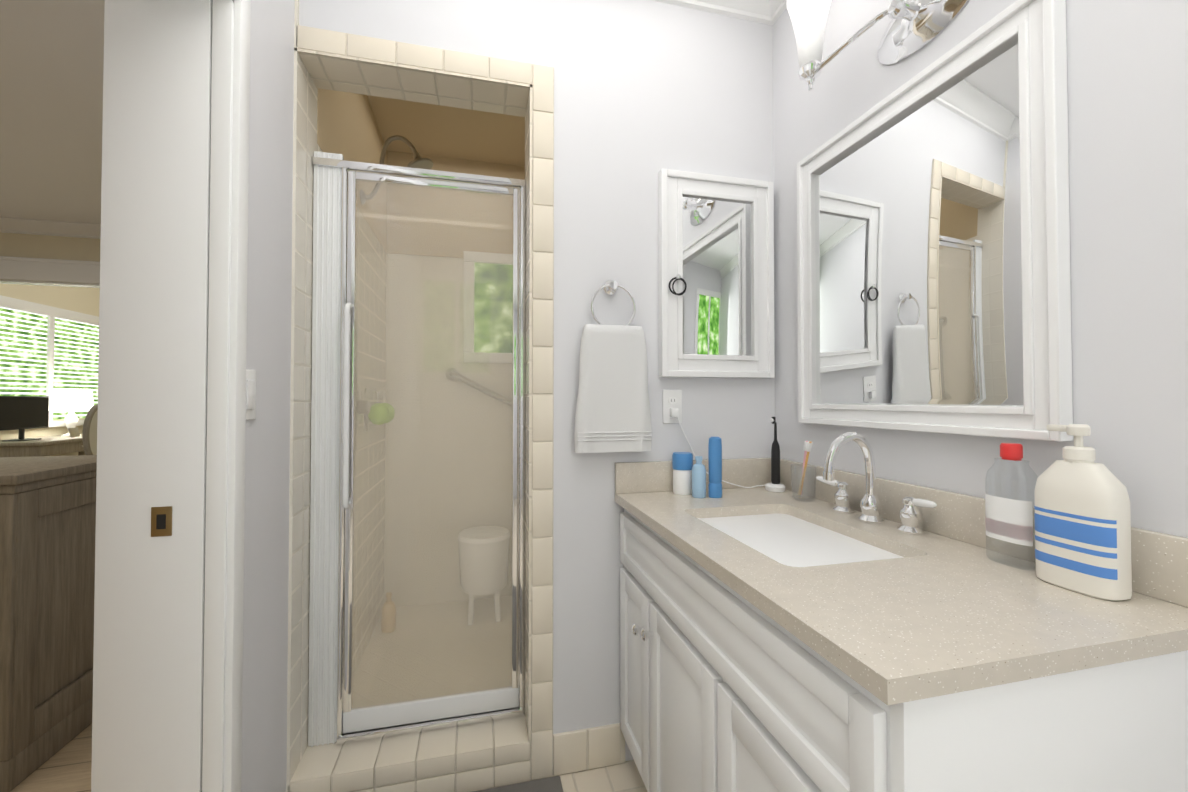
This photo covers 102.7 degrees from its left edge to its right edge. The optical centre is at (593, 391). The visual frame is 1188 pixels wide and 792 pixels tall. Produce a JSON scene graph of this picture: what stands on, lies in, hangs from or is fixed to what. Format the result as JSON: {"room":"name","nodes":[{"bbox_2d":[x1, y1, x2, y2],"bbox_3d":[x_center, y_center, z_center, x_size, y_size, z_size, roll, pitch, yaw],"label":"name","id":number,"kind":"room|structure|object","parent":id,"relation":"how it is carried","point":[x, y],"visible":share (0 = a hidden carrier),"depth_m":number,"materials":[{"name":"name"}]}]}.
{"room":"bathroom","nodes":[
{"label":"bathroom","id":0,"kind":"room"},
{"bbox_2d":[0,284,99,455],"bbox_3d":[-6.602,-0.315,5.595,0.100,3.200,3.930,0,-1,-14],"label":"wall","id":1,"kind":"structure","parent":0,"point":[84,300],"depth_m":5.81,"materials":[{"name":"beige paint"}]},
{"bbox_2d":[0,295,98,427],"bbox_3d":[-6.467,-0.309,5.355,0.050,1.460,2.780,0,-1,-14],"label":"window","id":2,"kind":"structure","parent":1,"relation":"in","point":[44,349],"depth_m":5.70,"materials":[{"name":"white paint"}]},
{"bbox_2d":[0,232,100,283],"bbox_3d":[-4.411,-0.075,4.049,5.790,2.670,0.100,0,-1,-14],"label":"wall","id":3,"kind":"structure","parent":0,"point":[45,247],"depth_m":3.97,"materials":[{"name":"beige paint"}]},
{"bbox_2d":[0,217,100,287],"bbox_3d":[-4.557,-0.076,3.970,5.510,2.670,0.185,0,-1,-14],"label":"crown molding","id":4,"kind":"structure","parent":3,"relation":"attached to","point":[41,271],"depth_m":3.96,"materials":[{"name":"white paint"}]},
{"bbox_2d":[0,0,104,223],"bbox_3d":[-3.817,-1.486,0.949,5.510,0.050,6.450,0,-1,-14],"label":"ceiling","id":5,"kind":"structure","parent":0,"point":[51,83],"depth_m":2.42,"materials":[{"name":"white paint"}]},
{"bbox_2d":[241,0,294,791],"bbox_3d":[-0.803,-0.131,0.655,0.220,2.670,4.300,0,-1,-14],"label":"wall","id":6,"kind":"structure","parent":0,"point":[266,539],"depth_m":1.20,"materials":[{"name":"paint"}]},
{"bbox_2d":[151,506,171,536],"bbox_3d":[-0.881,0.264,0.968,0.036,0.060,0.003,0,-1,-14],"label":"latch strike","id":7,"kind":"object","parent":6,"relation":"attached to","point":[161,521],"visible":1,"depth_m":0.97,"materials":[{"name":"gold metal"}]},
{"bbox_2d":[91,0,250,791],"bbox_3d":[-0.772,0.127,0.557,0.240,2.150,0.964,0,-1,-14],"label":"door frame","id":8,"kind":"structure","parent":6,"relation":"attached to","point":[168,650],"depth_m":0.98,"materials":[{"name":"white paint"}]},
{"bbox_2d":[246,369,255,419],"bbox_3d":[-0.791,0.006,1.090,0.010,0.116,0.072,0,-1,-14],"label":"switch plate","id":9,"kind":"object","parent":6,"relation":"attached to","point":[250,394],"visible":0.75,"depth_m":1.09,"materials":[{"name":"white plastic"}]},
{"bbox_2d":[286,0,531,791],"bbox_3d":[-0.567,-0.072,2.118,0.930,2.600,1.367,0,-1,-14],"label":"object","id":10,"kind":"structure","parent":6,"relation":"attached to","point":[332,111],"depth_m":1.53,"materials":[{"name":"tile"}]},
{"bbox_2d":[354,320,356,464],"bbox_3d":[-0.925,-0.002,1.786,0.062,0.626,0.076,0,-1,-14],"label":"grab rail","id":11,"kind":"object","parent":10,"relation":"attached to","point":[356,387],"depth_m":1.79,"materials":[{"name":"silver metal"}]},
{"bbox_2d":[357,390,369,430],"bbox_3d":[-0.985,0.074,2.018,0.056,0.185,0.170,0,-1,-14],"label":"shower valve","id":12,"kind":"object","parent":10,"relation":"attached to","point":[364,405],"depth_m":2.01,"materials":[{"name":"silver metal"}]},
{"bbox_2d":[364,388,394,424],"bbox_3d":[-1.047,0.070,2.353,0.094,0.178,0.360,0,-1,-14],"label":"sponge","id":13,"kind":"object","parent":10,"relation":"attached to","point":[380,410],"depth_m":2.24,"materials":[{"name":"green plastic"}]},
{"bbox_2d":[360,135,432,204],"bbox_3d":[-0.883,-0.993,2.142,0.304,0.327,0.120,0,-1,-14],"label":"shower head","id":14,"kind":"object","parent":10,"relation":"attached to","point":[418,161],"visible":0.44,"depth_m":2.13},
{"bbox_2d":[10,724,646,791],"bbox_3d":[-2.941,1.236,1.065,7.290,0.050,6.350,0,-1,-14],"label":"floor","id":15,"kind":"structure","parent":0,"point":[66,768],"depth_m":1.50,"materials":[{"name":"beige tile"}]},
{"bbox_2d":[0,455,96,791],"bbox_3d":[-2.382,0.736,1.568,1.170,0.964,0.594,0,-1,-14],"label":"dresser","id":16,"kind":"object","parent":15,"relation":"on","point":[47,539],"visible":0.6,"depth_m":1.57,"materials":[{"name":"brown wood"}]},
{"bbox_2d":[352,596,511,707],"bbox_3d":[-0.587,1.214,2.178,0.930,0.030,1.200,0,-1,-14],"label":"shower floor","id":17,"kind":"structure","parent":15,"relation":"on","point":[427,645],"depth_m":2.17,"materials":[{"name":"tile"}]},
{"bbox_2d":[381,592,395,632],"bbox_3d":[-1.036,1.110,2.400,0.068,0.185,0.068,0,-1,-14],"label":"bottle","id":18,"kind":"object","parent":17,"relation":"on","point":[392,625],"depth_m":2.38,"materials":[{"name":"beige plastic"}]},
{"bbox_2d":[457,526,510,624],"bbox_3d":[-0.589,0.978,2.552,0.280,0.456,0.280,0,-1,-14],"label":"stool","id":19,"kind":"object","parent":17,"relation":"on","point":[471,590],"depth_m":2.45,"materials":[{"name":"white plastic"}]},
{"bbox_2d":[473,776,562,791],"bbox_3d":[-0.354,1.203,1.073,0.680,0.016,0.702,0,-1,-14],"label":"bath rug","id":20,"kind":"object","parent":15,"relation":"on","point":[552,784],"visible":0.95,"depth_m":1.44,"materials":[{"name":"grey fabric"}]},
{"bbox_2d":[615,458,1187,791],"bbox_3d":[0.478,0.719,1.110,0.625,0.984,1.080,0,-1,-14],"label":"bathroom vanity","id":21,"kind":"object","parent":15,"relation":"on","point":[770,641],"visible":0.92,"depth_m":0.73,"materials":[{"name":"white paint"}]},
{"bbox_2d":[672,452,692,494],"bbox_3d":[0.292,0.267,1.563,0.068,0.132,0.068,0,-1,-14],"label":"jar","id":22,"kind":"object","parent":21,"relation":"on","point":[682,464],"visible":0.96,"depth_m":1.53,"materials":[{"name":"white plastic"}]},
{"bbox_2d":[692,456,705,497],"bbox_3d":[0.332,0.268,1.504,0.044,0.129,0.044,0,-1,-14],"label":"bottle","id":23,"kind":"object","parent":21,"relation":"on","point":[698,479],"visible":1,"depth_m":1.49,"materials":[{"name":"blue plastic"}]},
{"bbox_2d":[708,437,721,497],"bbox_3d":[0.384,0.237,1.504,0.044,0.190,0.035,0,-1,-14],"label":"tube","id":24,"kind":"object","parent":21,"relation":"on","point":[715,465],"visible":1,"depth_m":1.49,"materials":[{"name":"blue plastic"}]},
{"bbox_2d":[677,417,785,491],"bbox_3d":[0.466,0.209,1.597,0.357,0.251,0.112,0,-1,-14],"label":"electric toothbrush","id":25,"kind":"object","parent":21,"relation":"on","point":[774,485],"visible":0.96,"depth_m":1.60,"materials":[{"name":"black plastic"}]},
{"bbox_2d":[790,441,816,500],"bbox_3d":[0.645,0.240,1.464,0.074,0.183,0.074,0,-1,-14],"label":"glass","id":26,"kind":"object","parent":21,"relation":"on","point":[807,447],"visible":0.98,"depth_m":1.45,"materials":[{"name":"clear glass"}]},
{"bbox_2d":[816,432,936,534],"bbox_3d":[0.656,0.214,1.200,0.174,0.227,0.374,0,-1,-14],"label":"faucet","id":27,"kind":"object","parent":21,"relation":"on","point":[909,512],"visible":1,"depth_m":1.19,"materials":[{"name":"silver metal"}]},
{"bbox_2d":[985,443,1036,570],"bbox_3d":[0.786,0.210,0.893,0.050,0.225,0.084,0,-1,-14],"label":"bottle","id":28,"kind":"object","parent":21,"relation":"on","point":[1009,520],"visible":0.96,"depth_m":0.88,"materials":[{"name":"clear plastic"},{"name":"red plastic"},{"name":"water"}]},
{"bbox_2d":[1034,424,1131,600],"bbox_3d":[0.796,0.187,0.779,0.064,0.267,0.112,0,-1,-14],"label":"lotion bottle","id":29,"kind":"object","parent":21,"relation":"on","point":[1082,515],"visible":1,"depth_m":0.75,"materials":[{"name":"white plastic"}]},
{"bbox_2d":[367,95,524,166],"bbox_3d":[-0.587,-1.405,2.221,0.930,0.070,1.200,0,-1,-14],"label":"ceiling","id":30,"kind":"structure","parent":0,"point":[450,132],"depth_m":2.48,"materials":[{"name":"beige paint"}]},
{"bbox_2d":[384,253,512,606],"bbox_3d":[-0.692,-0.095,2.843,1.030,2.670,0.100,0,-1,-14],"label":"wall","id":31,"kind":"structure","parent":0,"point":[436,432],"depth_m":2.73,"materials":[{"name":"beige tile"}]},
{"bbox_2d":[446,368,511,409],"bbox_3d":[-0.634,-0.006,2.772,0.446,0.266,0.062,0,-1,-14],"label":"grab rail","id":32,"kind":"object","parent":31,"relation":"attached to","point":[475,384],"depth_m":2.75,"materials":[{"name":"silver metal"}]},
{"bbox_2d":[463,251,512,362],"bbox_3d":[-0.580,-0.495,2.815,0.370,0.650,0.020,0,-1,-14],"label":"shower window","id":33,"kind":"structure","parent":31,"relation":"attached to","point":[498,294],"depth_m":2.81,"materials":[{"name":"white paint"}]},
{"bbox_2d":[299,0,774,760],"bbox_3d":[-0.121,-0.115,1.616,1.560,2.670,0.155,0,-1,-14],"label":"wall","id":34,"kind":"structure","parent":0,"point":[647,92],"depth_m":1.58,"materials":[{"name":"paint"}]},
{"bbox_2d":[288,715,530,791],"bbox_3d":[-0.547,1.155,1.485,0.680,0.125,0.167,0,-1,-14],"label":"sill","id":35,"kind":"structure","parent":34,"relation":"attached to","point":[478,756],"depth_m":1.44,"materials":[{"name":"beige tile"}]},
{"bbox_2d":[308,151,525,746],"bbox_3d":[-0.557,0.169,1.545,0.662,1.850,0.081,0,-1,-14],"label":"shower door frame","id":36,"kind":"object","parent":34,"relation":"attached to","point":[334,715],"visible":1,"depth_m":1.54,"materials":[{"name":"white metal"}]},
{"bbox_2d":[296,25,553,780],"bbox_3d":[-0.495,0.082,1.436,0.750,2.270,0.012,0,-1,-14],"label":"trim","id":37,"kind":"structure","parent":34,"relation":"attached to","point":[539,79],"depth_m":1.50,"materials":[{"name":"beige tile"}]},
{"bbox_2d":[553,723,624,775],"bbox_3d":[-0.014,1.154,1.535,0.240,0.128,0.011,0,-1,-14],"label":"baseboard","id":38,"kind":"structure","parent":34,"relation":"attached to","point":[588,748],"depth_m":1.53,"materials":[{"name":"beige tile"}]},
{"bbox_2d":[574,280,651,452],"bbox_3d":[0.061,-0.090,1.545,0.258,0.566,0.067,0,-1,-14],"label":"towel ring","id":39,"kind":"object","parent":34,"relation":"attached to","point":[613,410],"visible":1,"depth_m":1.52,"materials":[{"name":"white fabric"}]},
{"bbox_2d":[663,389,681,423],"bbox_3d":[0.270,0.050,1.612,0.070,0.116,0.030,0,-1,-14],"label":"electrical outlet plate","id":40,"kind":"object","parent":34,"relation":"attached to","point":[672,405],"visible":1,"depth_m":1.62,"materials":[{"name":"white plastic"}]},
{"bbox_2d":[654,0,767,21],"bbox_3d":[-0.092,-1.400,1.520,1.380,0.103,0.085,0,-1,-14],"label":"crown molding","id":41,"kind":"structure","parent":34,"relation":"attached to","point":[750,10],"depth_m":1.68,"materials":[{"name":"white paint"}]},
{"bbox_2d":[658,168,774,377],"bbox_3d":[0.431,-0.400,1.648,0.426,0.700,0.052,0,-1,-14],"label":"upper cabinet","id":42,"kind":"object","parent":34,"relation":"attached to","point":[715,276],"visible":1,"depth_m":1.65,"materials":[{"name":"white paint"}]},
{"bbox_2d":[773,0,1187,537],"bbox_3d":[0.880,-0.125,1.012,0.100,2.670,4.400,0,-1,-14],"label":"wall","id":43,"kind":"structure","parent":0,"point":[1127,78],"depth_m":0.82,"materials":[{"name":"paint"}]},
{"bbox_2d":[755,0,786,24],"bbox_3d":[0.949,-1.420,0.353,0.085,0.103,2.845,0,-1,-14],"label":"crown molding","id":44,"kind":"structure","parent":43,"relation":"attached to","point":[769,12],"depth_m":1.71,"materials":[{"name":"white paint"}]},
{"bbox_2d":[787,0,968,90],"bbox_3d":[0.695,-0.965,1.120,0.215,0.263,0.544,0,-1,-14],"label":"sconce","id":45,"kind":"object","parent":43,"relation":"attached to","point":[914,27],"visible":1,"depth_m":1.21,"materials":[{"name":"white glass"}]},
{"bbox_2d":[796,0,1072,441],"bbox_3d":[0.764,-0.329,1.207,0.034,0.849,0.717,0,-1,-14],"label":"vanity mirror","id":46,"kind":"object","parent":43,"relation":"attached to","point":[933,263],"visible":0.94,"depth_m":1.06,"materials":[{"name":"white paint"}]},
{"bbox_3d":[-5.244,1.316,5.908,5.300,0.050,3.950,0,-1,-14],"label":"floor","id":47,"kind":"structure","parent":0,"visible":0},
{"bbox_2d":[0,433,84,456],"bbox_3d":[-6.114,0.903,5.472,0.640,0.760,1.500,0,-1,-14],"label":"desk","id":48,"kind":"object","parent":47,"relation":"on","point":[51,445],"visible":0.31,"depth_m":4.92,"materials":[{"name":"brown wood"}]},
{"bbox_2d":[0,396,48,440],"bbox_3d":[-6.071,0.281,5.050,0.160,0.470,0.580,0,-1,-14],"label":"monitor","id":49,"kind":"object","parent":48,"relation":"on","point":[21,413],"visible":1,"depth_m":5.04,"materials":[{"name":"black plastic"}]},
{"bbox_2d":[49,389,92,435],"bbox_3d":[-6.244,0.246,5.678,0.370,0.560,0.370,0,-1,-14],"label":"desk lamp","id":50,"kind":"object","parent":48,"relation":"on","point":[71,400],"visible":0.88,"depth_m":5.58,"materials":[{"name":"white"}]},
{"bbox_2d":[68,427,79,436],"bbox_3d":[-6.021,0.470,5.502,0.037,0.110,0.120,0,-1,-14],"label":"stand","id":51,"kind":"object","parent":48,"relation":"on","point":[73,432],"visible":1,"depth_m":5.49,"materials":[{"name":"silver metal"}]},
{"bbox_2d":[82,404,97,454],"bbox_3d":[-5.017,0.691,4.529,0.546,1.154,0.502,0,-1,-14],"label":"office chair","id":52,"kind":"object","parent":47,"relation":"on","point":[89,436],"visible":0.17,"depth_m":4.47,"materials":[{"name":"white fabric"}]}
]}

